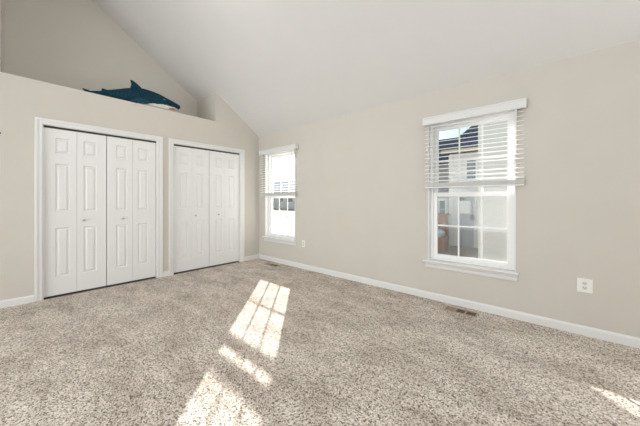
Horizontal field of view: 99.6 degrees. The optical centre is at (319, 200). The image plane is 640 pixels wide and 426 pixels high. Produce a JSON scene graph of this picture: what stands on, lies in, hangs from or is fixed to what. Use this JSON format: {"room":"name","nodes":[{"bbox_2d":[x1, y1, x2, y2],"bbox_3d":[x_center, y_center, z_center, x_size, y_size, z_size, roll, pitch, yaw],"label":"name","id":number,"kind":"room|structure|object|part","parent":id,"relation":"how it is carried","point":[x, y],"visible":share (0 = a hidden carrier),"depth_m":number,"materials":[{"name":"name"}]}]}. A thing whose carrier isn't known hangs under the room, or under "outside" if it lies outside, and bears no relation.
{"room":"empty bedroom","nodes":[
{"label":"empty bedroom","id":0,"kind":"room"},
{"bbox_2d":[0,0,1,71],"bbox_3d":[-3.707,-2.469,3.073,0.698,2.200,0.112,0,0,41],"label":"wall","id":1,"kind":"structure","parent":0,"point":[0,0],"depth_m":3.06,"materials":[{"name":"beige paint"}]},
{"bbox_2d":[2,0,196,116],"bbox_3d":[-4.163,-2.520,3.174,0.120,2.503,5.600,0,0,41],"label":"wall niche","id":2,"kind":"object","parent":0,"point":[75,44],"visible":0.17,"depth_m":3.86,"materials":[{"name":"beige paint"}]},
{"bbox_2d":[0,74,258,300],"bbox_3d":[-3.610,-0.318,3.219,0.750,3.179,6.400,0,0,41],"label":"wall","id":3,"kind":"structure","parent":0,"point":[21,100],"depth_m":3.24,"materials":[{"name":"beige paint"}]},
{"bbox_2d":[0,295,33,308],"bbox_3d":[-4.339,1.111,1.817,0.014,0.080,3.332,0,0,41],"label":"baseboard","id":4,"kind":"structure","parent":3,"relation":"attached to","point":[26,299],"depth_m":2.96,"materials":[{"name":"white wood"}]},
{"bbox_2d":[44,127,105,296],"bbox_3d":[-3.020,0.136,3.361,0.062,1.993,0.581,0,0,41],"label":"door","id":5,"kind":"structure","parent":3,"relation":"in","point":[74,162],"depth_m":3.34,"materials":[{"name":"white paint"}]},
{"bbox_2d":[34,117,162,301],"bbox_3d":[-2.836,0.101,3.598,0.128,2.100,1.326,0,0,41],"label":"door frame","id":6,"kind":"structure","parent":3,"relation":"attached to","point":[39,122],"depth_m":3.12,"materials":[{"name":"white wood"}]},
{"bbox_2d":[44,125,155,142],"bbox_3d":[-2.839,-0.860,3.593,0.034,0.023,1.172,0,0,41],"label":"track","id":7,"kind":"object","parent":3,"relation":"attached to","point":[44,125],"visible":0.79,"depth_m":3.50,"materials":[{"name":"grey metal"}]},
{"bbox_2d":[0,72,215,121],"bbox_3d":[-3.891,-1.359,2.863,0.700,0.020,5.494,0,0,41],"label":"ledge","id":8,"kind":"object","parent":3,"relation":"attached to","point":[0,72],"visible":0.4,"depth_m":3.47,"materials":[{"name":"beige paint"}]},
{"bbox_2d":[82,80,179,111],"bbox_3d":[-2.677,-1.542,3.939,0.318,0.345,1.195,0,0,41],"label":"plush shark","id":9,"kind":"object","parent":8,"relation":"on","point":[135,93],"visible":0.75,"depth_m":3.87,"materials":[{"name":"blue fabric"}]},
{"bbox_2d":[106,136,155,285],"bbox_3d":[-2.632,0.136,3.800,0.062,1.993,0.577,0,0,41],"label":"door","id":10,"kind":"structure","parent":3,"relation":"in","point":[130,164],"depth_m":3.78,"materials":[{"name":"white paint"}]},
{"bbox_2d":[163,270,168,276],"bbox_3d":[-2.330,1.111,4.091,0.014,0.080,0.082,0,0,41],"label":"baseboard","id":11,"kind":"structure","parent":3,"relation":"attached to","point":[165,273],"depth_m":4.08,"materials":[{"name":"white wood"}]},
{"bbox_2d":[174,146,208,272],"bbox_3d":[-2.089,0.136,4.415,0.062,1.993,0.575,0,0,41],"label":"door","id":12,"kind":"structure","parent":3,"relation":"in","point":[191,165],"depth_m":4.40,"materials":[{"name":"white paint"}]},
{"bbox_2d":[174,144,238,154],"bbox_3d":[-1.910,-0.860,4.645,0.034,0.023,1.160,0,0,41],"label":"track","id":13,"kind":"object","parent":3,"relation":"attached to","point":[174,144],"visible":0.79,"depth_m":4.57,"materials":[{"name":"grey metal"}]},
{"bbox_2d":[169,138,244,275],"bbox_3d":[-1.906,0.101,4.651,0.128,2.100,1.319,0,0,41],"label":"door frame","id":14,"kind":"structure","parent":3,"relation":"attached to","point":[172,141],"depth_m":4.52,"materials":[{"name":"white wood"}]},
{"bbox_2d":[209,151,238,265],"bbox_3d":[-1.705,0.136,4.850,0.062,1.993,0.571,0,0,41],"label":"door","id":15,"kind":"structure","parent":3,"relation":"in","point":[223,167],"depth_m":4.83,"materials":[{"name":"white paint"}]},
{"bbox_2d":[245,254,258,260],"bbox_3d":[-1.322,1.111,5.232,0.014,0.080,0.324,0,0,41],"label":"baseboard","id":16,"kind":"structure","parent":3,"relation":"attached to","point":[251,257],"depth_m":5.24,"materials":[{"name":"white wood"}]},
{"bbox_2d":[197,94,212,120],"bbox_3d":[-2.079,-1.573,4.998,0.590,0.649,0.106,0,0,41],"label":"wall","id":17,"kind":"structure","parent":0,"point":[205,105],"depth_m":4.91,"materials":[{"name":"beige paint"}]},
{"bbox_2d":[0,258,639,425],"bbox_3d":[-0.706,1.211,0.654,7.000,0.120,6.400,0,0,41],"label":"floor","id":18,"kind":"structure","parent":0,"point":[253,342],"depth_m":1.97,"materials":[{"name":"beige carpet"}]},
{"bbox_2d":[265,263,279,266],"bbox_3d":[-0.853,1.149,4.807,0.335,0.005,0.115,0,0,41],"label":"floor vent","id":19,"kind":"object","parent":18,"relation":"in","point":[269,264],"visible":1,"depth_m":4.82,"materials":[{"name":"brown metal"}]},
{"bbox_2d":[444,306,478,316],"bbox_3d":[1.457,1.149,2.800,0.300,0.005,0.125,0,0,41],"label":"floor vent","id":20,"kind":"object","parent":18,"relation":"in","point":[449,308],"visible":1,"depth_m":2.79,"materials":[{"name":"brown metal"}]},
{"bbox_2d":[93,0,639,136],"bbox_3d":[-0.948,-2.516,0.908,7.940,2.752,6.660,0,0,41],"label":"ceiling","id":21,"kind":"structure","parent":0,"point":[279,65],"depth_m":3.12,"materials":[{"name":"paint"}]},
{"bbox_2d":[259,39,639,337],"bbox_3d":[1.203,0.010,3.344,7.940,2.522,0.160,0,0,41],"label":"wall","id":22,"kind":"structure","parent":0,"point":[362,196],"depth_m":2.56,"materials":[{"name":"beige paint"}]},
{"bbox_2d":[262,149,296,245],"bbox_3d":[-0.712,-0.055,4.995,0.912,1.678,0.200,0,0,41],"label":"window","id":23,"kind":"structure","parent":22,"relation":"in","point":[269,215],"depth_m":5.18,"materials":[{"name":"white"}]},
{"bbox_2d":[259,144,297,196],"bbox_3d":[-0.779,-0.510,4.920,1.020,0.878,0.078,0,0,41],"label":"window blind","id":24,"kind":"object","parent":23,"relation":"attached to","point":[292,147],"visible":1,"depth_m":4.87,"materials":[{"name":"white plastic"}]},
{"bbox_3d":[-1.086,-0.485,5.203,0.006,0.828,0.054,0,0,41],"label":"ladder cord","id":25,"kind":"part","parent":24,"relation":"part of","materials":[{"name":"white fabric"}]},
{"bbox_3d":[-0.773,-0.079,4.927,0.984,0.016,0.050,0,0,41],"label":"rail","id":26,"kind":"part","parent":24,"relation":"part of","materials":[{"name":"white plastic"}]},
{"bbox_3d":[-0.678,0.292,5.012,0.760,0.761,0.030,0,0,41],"label":"sash","id":27,"kind":"part","parent":23,"relation":"part of","materials":[{"name":"white plastic"}]},
{"bbox_3d":[-0.656,-0.446,5.038,0.760,0.815,0.030,0,0,41],"label":"sash","id":28,"kind":"part","parent":23,"relation":"part of","materials":[{"name":"white plastic"}]},
{"bbox_2d":[259,254,639,348],"bbox_3d":[1.408,1.111,3.047,7.000,0.080,0.014,0,0,41],"label":"baseboard","id":29,"kind":"structure","parent":22,"relation":"attached to","point":[618,338],"depth_m":2.76,"materials":[{"name":"white wood"}]},
{"bbox_2d":[422,109,518,280],"bbox_3d":[1.608,-0.055,2.946,0.912,1.678,0.200,0,0,41],"label":"window","id":30,"kind":"structure","parent":22,"relation":"in","point":[433,193],"depth_m":2.91,"materials":[{"name":"white plastic"}]},
{"bbox_3d":[1.641,0.292,2.963,0.760,0.761,0.030,0,0,41],"label":"sash","id":31,"kind":"part","parent":30,"relation":"part of","materials":[{"name":"white plastic"}]},
{"bbox_3d":[1.664,-0.446,2.989,0.760,0.815,0.030,0,0,41],"label":"sash","id":32,"kind":"part","parent":30,"relation":"part of","materials":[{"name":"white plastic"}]},
{"bbox_2d":[422,98,526,188],"bbox_3d":[1.570,-0.543,2.845,0.960,0.812,0.078,0,0,41],"label":"window blind","id":33,"kind":"object","parent":30,"relation":"attached to","point":[516,104],"visible":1,"depth_m":2.78,"materials":[{"name":"white plastic"}]},
{"bbox_3d":[1.286,-0.518,3.108,0.006,0.762,0.054,0,0,41],"label":"ladder cord","id":34,"kind":"part","parent":33,"relation":"part of","materials":[{"name":"white fabric"}]},
{"bbox_3d":[1.576,-0.145,2.852,0.924,0.016,0.050,0,0,41],"label":"rail","id":35,"kind":"part","parent":33,"relation":"part of","materials":[{"name":"white plastic"}]},
{"bbox_3d":[1.866,-0.518,2.595,0.006,0.762,0.054,0,0,41],"label":"ladder cord","id":36,"kind":"part","parent":33,"relation":"part of","materials":[{"name":"white fabric"}]},
{"bbox_2d":[577,278,592,293],"bbox_3d":[2.254,0.727,2.303,0.098,0.118,0.009,0,0,41],"label":"wall outlet","id":37,"kind":"object","parent":22,"relation":"attached to","point":[583,285],"visible":1,"depth_m":2.30,"materials":[{"name":"white plastic"}]},
{"label":"outside","id":38,"kind":"structure","parent":0,"visible":0},
{"bbox_2d":[273,208,477,257],"bbox_3d":[9.027,1.801,69.825,150.000,0.100,109.830,0,0,41],"label":"ground","id":39,"kind":"structure","parent":38,"point":[452,250],"depth_m":9.23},
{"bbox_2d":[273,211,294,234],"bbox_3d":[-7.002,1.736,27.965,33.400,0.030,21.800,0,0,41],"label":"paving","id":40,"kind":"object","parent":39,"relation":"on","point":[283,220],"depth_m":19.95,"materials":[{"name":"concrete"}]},
{"bbox_2d":[273,180,294,208],"bbox_3d":[-4.907,-1.349,59.337,25.000,6.200,9.200,0,0,41],"label":"house","id":41,"kind":"structure","parent":39,"relation":"on","point":[283,201],"depth_m":56.74,"materials":[{"name":"white"}]},
{"bbox_2d":[438,214,448,236],"bbox_3d":[3.633,1.131,10.898,2.840,1.240,0.400,0,0,41],"label":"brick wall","id":42,"kind":"structure","parent":39,"relation":"on","point":[442,218],"depth_m":9.96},
{"bbox_2d":[438,237,448,250],"bbox_3d":[4.118,1.541,9.702,0.810,0.420,0.510,0,0,41],"label":"brick planter","id":43,"kind":"object","parent":39,"relation":"on","point":[442,242],"visible":0.36,"depth_m":9.38,"materials":[{"name":"brown brick"}]},
{"bbox_2d":[438,228,444,237],"bbox_3d":[4.208,1.166,9.630,0.440,0.330,0.440,0,0,41],"label":"globe","id":44,"kind":"object","parent":43,"relation":"on","point":[441,233],"visible":0.52,"depth_m":9.45,"materials":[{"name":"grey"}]},
{"bbox_2d":[438,125,477,247],"bbox_3d":[7.108,-0.924,12.671,10.600,5.350,6.640,0,0,41],"label":"neighbor house","id":45,"kind":"structure","parent":39,"relation":"on","point":[468,206],"depth_m":10.25,"materials":[{"name":"white"}]},
{"bbox_3d":[5.050,0.381,11.157,0.200,0.700,0.025,0,0,41],"label":"pane","id":46,"kind":"part","parent":45,"relation":"part of","materials":[{"name":"blue glass"}]},
{"bbox_3d":[5.471,0.801,10.115,0.470,1.900,0.040,0,0,41],"label":"wall panel","id":47,"kind":"part","parent":45,"relation":"part of","materials":[{"name":"grey"}]},
{"bbox_3d":[5.596,-1.109,10.008,0.300,0.720,0.025,0,0,41],"label":"pane","id":48,"kind":"part","parent":45,"relation":"part of","materials":[{"name":"blue"}]},
{"bbox_2d":[478,120,507,261],"bbox_3d":[7.652,-1.249,5.946,7.080,6.000,2.600,0,0,41],"label":"house","id":49,"kind":"structure","parent":39,"relation":"on","point":[494,208],"depth_m":7.17,"materials":[{"name":"white"}]}
]}

